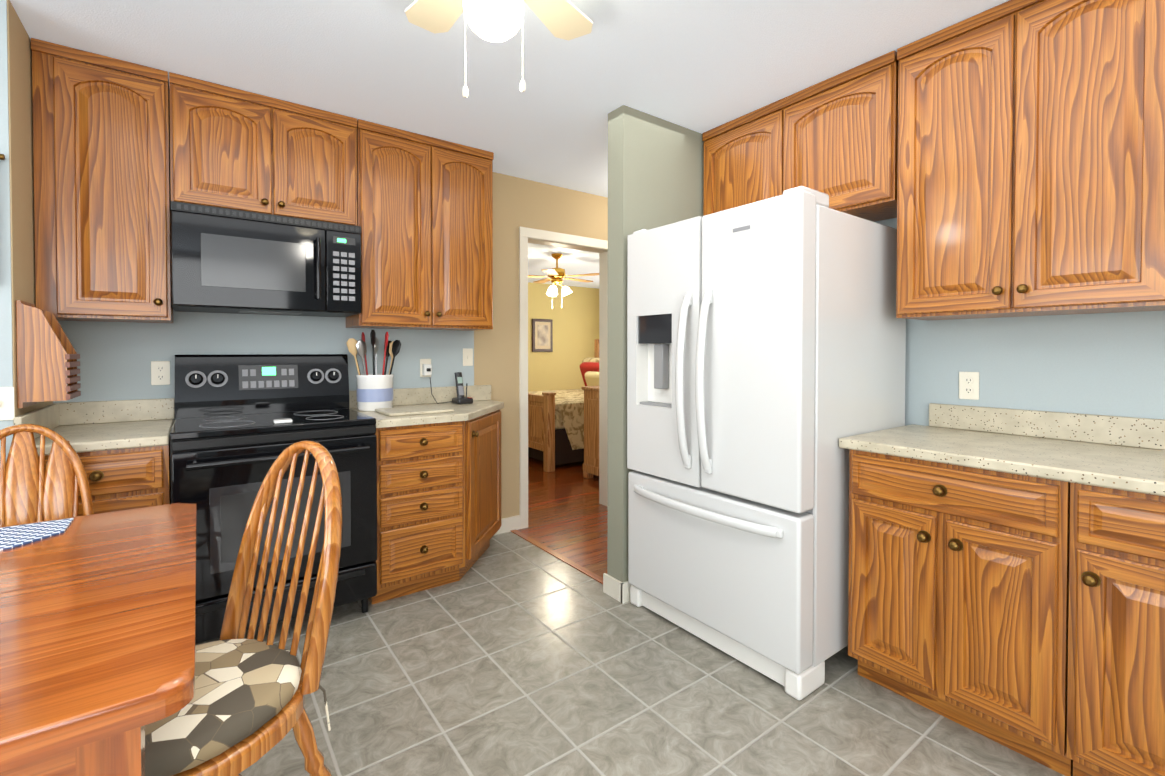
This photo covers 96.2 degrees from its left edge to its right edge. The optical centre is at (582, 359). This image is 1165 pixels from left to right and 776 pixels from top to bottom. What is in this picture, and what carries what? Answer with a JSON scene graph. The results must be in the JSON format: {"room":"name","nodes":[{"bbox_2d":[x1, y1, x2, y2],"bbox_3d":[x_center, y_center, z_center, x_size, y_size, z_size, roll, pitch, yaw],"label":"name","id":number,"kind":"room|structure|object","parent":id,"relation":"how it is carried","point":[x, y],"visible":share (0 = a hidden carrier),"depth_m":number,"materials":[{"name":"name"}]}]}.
{"room":"kitchen","nodes":[
{"label":"kitchen","id":0,"kind":"room"},
{"bbox_2d":[0,0,13,460],"bbox_3d":[-3.006,0.001,1.090,2.526,2.440,0.120,-1,1,-36],"label":"wall","id":1,"kind":"structure","parent":0,"point":[6,367],"depth_m":1.78,"materials":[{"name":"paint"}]},
{"bbox_2d":[0,387,14,420],"bbox_3d":[-1.974,0.151,1.768,0.070,0.114,0.012,-1,1,-36],"label":"light switch","id":2,"kind":"object","parent":1,"relation":"attached to","point":[7,410],"visible":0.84,"depth_m":1.78,"materials":[{"name":"beige plastic"}]},
{"bbox_2d":[7,0,52,416],"bbox_3d":[-2.210,-0.013,2.045,0.120,2.440,0.706,-1,1,-36],"label":"wall","id":3,"kind":"structure","parent":0,"point":[21,165],"depth_m":1.88,"materials":[{"name":"paint"}]},
{"bbox_2d":[16,300,80,407],"bbox_3d":[-1.969,-0.019,1.934,0.133,0.375,0.208,-1,1,-36],"label":"rack","id":4,"kind":"object","parent":3,"relation":"attached to","point":[48,356],"visible":1,"depth_m":1.85,"materials":[{"name":"brown wood"}]},
{"bbox_2d":[53,172,607,518],"bbox_3d":[-1.067,-0.031,3.249,3.150,2.440,0.120,-1,1,-36],"label":"wall","id":5,"kind":"structure","parent":0,"point":[116,359],"depth_m":3.18,"materials":[{"name":"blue paint"}]},
{"bbox_2d":[151,361,169,384],"bbox_3d":[-2.003,0.065,2.482,0.070,0.114,0.007,-1,1,-36],"label":"outlet","id":6,"kind":"object","parent":5,"relation":"attached to","point":[160,372],"visible":1,"depth_m":2.48,"materials":[{"name":"beige plastic"}]},
{"bbox_2d":[31,38,493,330],"bbox_3d":[-1.405,-0.707,2.695,1.950,1.064,0.353,-1,1,-36],"label":"upper cabinet","id":7,"kind":"object","parent":5,"relation":"attached to","point":[125,153],"visible":1,"depth_m":2.35,"materials":[{"name":"brown wood"}]},
{"bbox_2d":[171,201,361,316],"bbox_3d":[-1.522,-0.448,2.555,0.756,0.441,0.442,-1,1,-36],"label":"over-the-range microwave","id":8,"kind":"object","parent":7,"relation":"attached to","point":[226,260],"visible":1,"depth_m":2.39,"materials":[{"name":"black"}]},
{"bbox_2d":[420,359,431,376],"bbox_3d":[-0.956,0.054,3.218,0.070,0.114,0.060,-1,1,-36],"label":"outlet","id":9,"kind":"object","parent":5,"relation":"attached to","point":[425,367],"visible":1,"depth_m":3.22,"materials":[{"name":"beige plastic"}]},
{"bbox_2d":[463,348,472,365],"bbox_3d":[-0.745,-0.013,3.403,0.070,0.114,0.012,-1,1,-36],"label":"switch plate","id":10,"kind":"object","parent":5,"relation":"attached to","point":[467,356],"visible":1,"depth_m":3.40,"materials":[{"name":"beige plastic"}]},
{"bbox_2d":[519,227,607,528],"bbox_3d":[-0.123,0.128,3.952,0.884,2.100,0.160,-1,1,-36],"label":"door frame","id":11,"kind":"structure","parent":5,"relation":"attached to","point":[547,238],"depth_m":3.79,"materials":[{"name":"beige wood"}]},
{"bbox_2d":[10,0,1008,288],"bbox_3d":[-0.215,-1.280,3.162,9.740,0.060,10.640,-1,1,-36],"label":"ceiling","id":12,"kind":"structure","parent":0,"point":[700,66],"depth_m":2.14,"materials":[{"name":"white paint"}]},
{"bbox_2d":[405,0,592,97],"bbox_3d":[-0.259,-0.965,1.423,0.880,0.512,0.861,-1,1,-36],"label":"ceiling fan","id":13,"kind":"object","parent":12,"relation":"hanging from","point":[498,20],"visible":1,"depth_m":1.63,"materials":[{"name":"white glass"}]},
{"bbox_2d":[528,253,598,308],"bbox_3d":[-0.314,-0.961,6.491,1.195,0.672,1.189,-1,1,-36],"label":"fan","id":14,"kind":"object","parent":12,"relation":"hanging from","point":[556,275],"visible":1,"depth_m":6.40,"materials":[{"name":"gold metal"}]},
{"bbox_2d":[518,457,607,577],"bbox_3d":[0.240,1.172,6.377,5.240,0.060,6.060,-1,1,-36],"label":"floor","id":15,"kind":"structure","parent":0,"point":[579,537],"depth_m":3.97,"materials":[{"name":"brown wood"}]},
{"bbox_2d":[510,529,602,583],"bbox_3d":[-0.157,1.187,3.170,0.040,0.006,1.114,-1,1,-36],"label":"threshold","id":16,"kind":"object","parent":15,"relation":"on","point":[594,576],"depth_m":3.12,"materials":[{"name":"brown wood"}]},
{"bbox_2d":[528,339,598,471],"bbox_3d":[-0.038,0.369,6.570,1.995,1.540,1.720,-1,1,-36],"label":"bed","id":17,"kind":"object","parent":15,"relation":"on","point":[555,427],"visible":0.23,"depth_m":5.52,"materials":[{"name":"brown wood"}]},
{"bbox_2d":[581,386,598,478],"bbox_3d":[0.377,0.714,5.071,0.560,0.895,0.555,-1,1,-36],"label":"chest","id":18,"kind":"object","parent":15,"relation":"on","point":[591,434],"visible":0.12,"depth_m":5.02,"materials":[{"name":"brown wood"}]},
{"bbox_2d":[528,282,598,391],"bbox_3d":[-1.520,-0.114,8.750,5.240,2.440,0.120,-1,1,-36],"label":"wall","id":19,"kind":"structure","parent":0,"point":[575,318],"depth_m":9.53,"materials":[{"name":"yellow paint"}]},
{"bbox_2d":[532,319,552,351],"bbox_3d":[-0.709,-0.421,9.246,0.420,0.580,0.032,-1,1,-36],"label":"framed picture","id":20,"kind":"object","parent":19,"relation":"attached to","point":[542,335],"visible":1,"depth_m":9.23,"materials":[{"name":"brown wood"}]},
{"bbox_2d":[195,531,1072,775],"bbox_3d":[-0.406,1.267,0.068,5.720,0.060,5.820,-1,1,-36],"label":"floor","id":21,"kind":"structure","parent":0,"point":[510,653],"depth_m":1.84,"materials":[{"name":"tile"}]},
{"bbox_2d":[0,424,93,526],"bbox_3d":[-1.679,0.716,1.535,0.478,1.003,0.543,-1,1,-36],"label":"chair","id":22,"kind":"object","parent":21,"relation":"on","point":[31,490],"visible":0.4,"depth_m":1.71,"materials":[{"name":"brown wood"}]},
{"bbox_2d":[13,398,174,515],"bbox_3d":[-1.935,0.699,2.136,0.414,1.014,0.658,-1,1,-36],"label":"base cabinet","id":23,"kind":"object","parent":21,"relation":"on","point":[121,448],"visible":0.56,"depth_m":1.99,"materials":[{"name":"brown wood"}]},
{"bbox_2d":[0,503,195,775],"bbox_3d":[-1.300,0.841,0.930,0.990,0.767,1.140,-1,1,-36],"label":"dining table","id":24,"kind":"object","parent":21,"relation":"on","point":[97,638],"visible":0.98,"depth_m":0.88,"materials":[{"name":"brown wood"}]},
{"bbox_2d":[145,440,341,775],"bbox_3d":[-0.835,0.722,1.188,0.456,1.003,0.532,0,1,25],"label":"chair","id":25,"kind":"object","parent":21,"relation":"on","point":[241,711],"visible":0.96,"depth_m":1.24,"materials":[{"name":"brown wood"}]},
{"bbox_2d":[170,354,376,643],"bbox_3d":[-1.434,0.590,2.449,0.762,1.222,0.718,-1,1,-36],"label":"range","id":26,"kind":"object","parent":21,"relation":"on","point":[222,461],"visible":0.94,"depth_m":2.31,"materials":[{"name":"black metal"}]},
{"bbox_2d":[349,385,503,603],"bbox_3d":[-0.788,0.686,2.980,0.903,1.014,0.658,-1,1,-36],"label":"base cabinet","id":27,"kind":"object","parent":21,"relation":"on","point":[438,499],"visible":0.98,"depth_m":2.67,"materials":[{"name":"brown wood"}]},
{"bbox_2d":[346,330,400,410],"bbox_3d":[-1.156,0.059,2.900,0.283,0.441,0.234,-1,1,-36],"label":"utensil crock","id":28,"kind":"object","parent":27,"relation":"on","point":[374,390],"visible":0.98,"depth_m":2.83,"materials":[{"name":"white ceramic"}]},
{"bbox_2d":[375,405,453,415],"bbox_3d":[-0.900,0.273,2.800,0.340,0.015,0.270,-1,1,-36],"label":"cutting board","id":29,"kind":"object","parent":27,"relation":"on","point":[412,410],"visible":0.98,"depth_m":2.75,"materials":[{"name":"beige wood"}]},
{"bbox_2d":[430,372,472,403],"bbox_3d":[-0.804,0.178,3.218,0.236,0.194,0.132,-1,1,-36],"label":"cordless phone","id":30,"kind":"object","parent":27,"relation":"on","point":[460,398],"visible":1,"depth_m":3.23,"materials":[{"name":"black plastic"}]},
{"bbox_2d":[627,186,905,699],"bbox_3d":[0.793,0.291,2.408,0.907,1.820,0.908,-1,1,-36],"label":"refrigerator","id":31,"kind":"object","parent":21,"relation":"on","point":[766,345],"visible":0.98,"depth_m":2.03,"materials":[{"name":"white metal"}]},
{"bbox_2d":[839,403,1164,775],"bbox_3d":[1.938,0.714,1.142,0.658,1.014,2.486,-1,1,-36],"label":"base cabinet","id":32,"kind":"object","parent":21,"relation":"on","point":[1006,585],"depth_m":1.57,"materials":[{"name":"brown wood"}]},
{"bbox_2d":[607,105,703,582],"bbox_3d":[1.050,-0.031,3.267,2.200,2.440,0.120,-1,1,-36],"label":"wall","id":33,"kind":"structure","parent":0,"point":[655,172],"depth_m":2.63,"materials":[{"name":"paint"}]},
{"bbox_2d":[603,573,630,595],"bbox_3d":[0.958,1.141,3.296,2.093,0.095,0.032,-1,1,-36],"label":"baseboard","id":34,"kind":"structure","parent":33,"relation":"attached to","point":[617,590],"depth_m":2.63,"materials":[{"name":"beige wood"}]},
{"bbox_2d":[876,218,1164,425],"bbox_3d":[2.278,-0.002,1.328,0.120,2.440,4.460,-1,1,-36],"label":"wall","id":35,"kind":"structure","parent":0,"point":[1110,364],"depth_m":1.97,"materials":[{"name":"light blue paint"}]},
{"bbox_2d":[703,50,894,221],"bbox_3d":[1.075,-0.936,2.571,0.323,0.579,0.981,-1,1,-36],"label":"upper cabinet","id":36,"kind":"object","parent":35,"relation":"attached to","point":[834,136],"depth_m":2.33,"materials":[{"name":"brown wood"}]},
{"bbox_2d":[959,372,978,399],"bbox_3d":[1.591,0.108,2.153,0.007,0.114,0.070,-1,1,-36],"label":"outlet","id":37,"kind":"object","parent":35,"relation":"attached to","point":[968,385],"visible":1,"depth_m":2.15,"materials":[{"name":"beige plastic"}]},
{"bbox_2d":[891,0,1164,320],"bbox_3d":[1.593,-0.689,1.871,0.323,1.052,0.747,-1,1,-36],"label":"upper cabinet","id":38,"kind":"object","parent":35,"relation":"attached to","point":[1006,159],"depth_m":1.73,"materials":[{"name":"brown wood"}]}
]}

